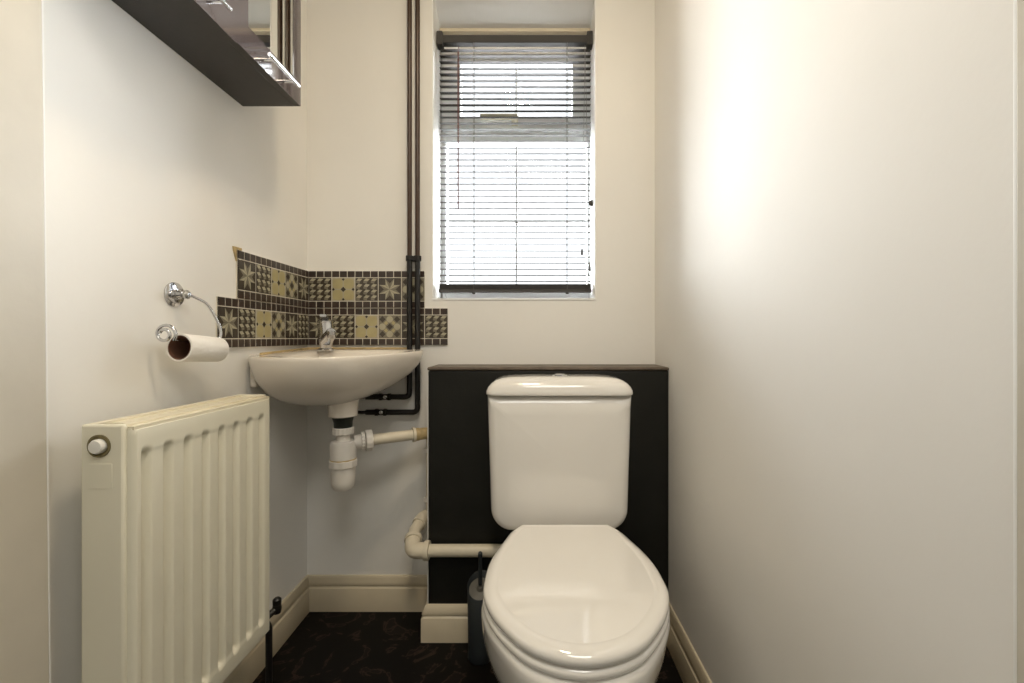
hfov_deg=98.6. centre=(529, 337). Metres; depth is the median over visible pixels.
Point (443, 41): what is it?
blind
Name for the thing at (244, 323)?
tile backsplash
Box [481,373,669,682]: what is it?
toilet
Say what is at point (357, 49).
wall
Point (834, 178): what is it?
wall
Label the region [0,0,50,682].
door frame
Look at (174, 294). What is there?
toilet roll holder
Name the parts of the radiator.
air vent knob, panel, panel, panel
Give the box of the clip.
[406,255,420,261]
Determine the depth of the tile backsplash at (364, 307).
1.50 m
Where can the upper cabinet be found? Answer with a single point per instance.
(250, 49)
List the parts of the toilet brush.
handle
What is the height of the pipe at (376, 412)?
1.749 m
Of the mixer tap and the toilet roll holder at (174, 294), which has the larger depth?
the mixer tap
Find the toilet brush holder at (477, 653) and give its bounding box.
[467,570,488,665]
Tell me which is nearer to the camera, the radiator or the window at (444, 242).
the radiator
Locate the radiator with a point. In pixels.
(175, 500)
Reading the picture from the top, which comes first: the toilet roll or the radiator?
the toilet roll
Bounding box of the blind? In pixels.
[437,31,592,293]
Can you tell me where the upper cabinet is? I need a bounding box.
[112,0,300,105]
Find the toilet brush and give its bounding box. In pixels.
[469,551,484,599]
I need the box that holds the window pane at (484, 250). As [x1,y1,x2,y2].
[449,70,585,283]
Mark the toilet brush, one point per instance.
(476, 587)
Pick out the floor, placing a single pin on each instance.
(325, 647)
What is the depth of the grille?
0.83 m
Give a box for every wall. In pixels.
[43,0,306,682]
[307,0,654,574]
[427,364,668,603]
[655,0,1012,682]
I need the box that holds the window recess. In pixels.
[432,0,595,299]
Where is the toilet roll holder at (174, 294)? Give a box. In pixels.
[155,282,222,342]
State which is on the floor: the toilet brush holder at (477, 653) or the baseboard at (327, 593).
the toilet brush holder at (477, 653)
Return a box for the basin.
[249,347,422,418]
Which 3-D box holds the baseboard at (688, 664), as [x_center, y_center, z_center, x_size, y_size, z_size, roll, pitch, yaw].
[0.421,0.871,0.879,0.016,0.118,0.958,0,0,0]
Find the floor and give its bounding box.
[253,612,682,682]
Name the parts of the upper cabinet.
door, handle, door, mirror panel, handle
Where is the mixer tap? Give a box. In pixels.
[317,314,335,350]
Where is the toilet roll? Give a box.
[166,333,228,361]
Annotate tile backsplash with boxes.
[216,246,308,347]
[309,271,447,344]
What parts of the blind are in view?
ladder cord, rail, pull cord, pull cord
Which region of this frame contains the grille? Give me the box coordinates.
[89,395,269,429]
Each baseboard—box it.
[222,575,308,682]
[308,575,426,611]
[421,604,467,642]
[667,602,711,682]
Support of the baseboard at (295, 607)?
attached to the wall at (154, 173)
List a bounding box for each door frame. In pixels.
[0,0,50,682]
[1013,0,1023,682]
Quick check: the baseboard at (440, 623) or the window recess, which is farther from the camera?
the window recess
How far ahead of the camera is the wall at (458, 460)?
1.36 m
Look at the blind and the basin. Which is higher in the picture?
the blind
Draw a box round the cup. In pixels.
[329,458,356,491]
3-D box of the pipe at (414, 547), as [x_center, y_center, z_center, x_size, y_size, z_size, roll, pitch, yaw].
[-0.181,0.618,1.399,0.421,0.107,0.192,0,0,0]
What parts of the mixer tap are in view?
lever, spout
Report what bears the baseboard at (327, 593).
attached to the wall at (357, 49)
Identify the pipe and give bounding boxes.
[358,0,419,415]
[362,0,411,399]
[404,509,501,560]
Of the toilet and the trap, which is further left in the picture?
the trap
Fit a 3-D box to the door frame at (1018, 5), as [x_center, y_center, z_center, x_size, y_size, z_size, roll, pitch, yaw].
[0.488,-0.279,0.312,0.142,2.418,0.144,0,0,0]
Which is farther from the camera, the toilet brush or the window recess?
the window recess
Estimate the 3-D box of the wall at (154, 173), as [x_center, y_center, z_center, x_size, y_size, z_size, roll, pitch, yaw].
[-0.825,-0.280,1.175,0.120,2.420,1.110,0,0,0]
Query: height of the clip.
0.018 m
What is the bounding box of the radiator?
[82,394,281,682]
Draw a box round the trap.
[329,417,426,491]
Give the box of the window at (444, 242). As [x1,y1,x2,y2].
[441,47,589,297]
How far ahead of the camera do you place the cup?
1.28 m
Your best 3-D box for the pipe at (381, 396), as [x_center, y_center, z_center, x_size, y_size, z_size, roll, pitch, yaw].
[-0.517,-0.639,1.473,0.236,1.697,0.068,0,0,-19]

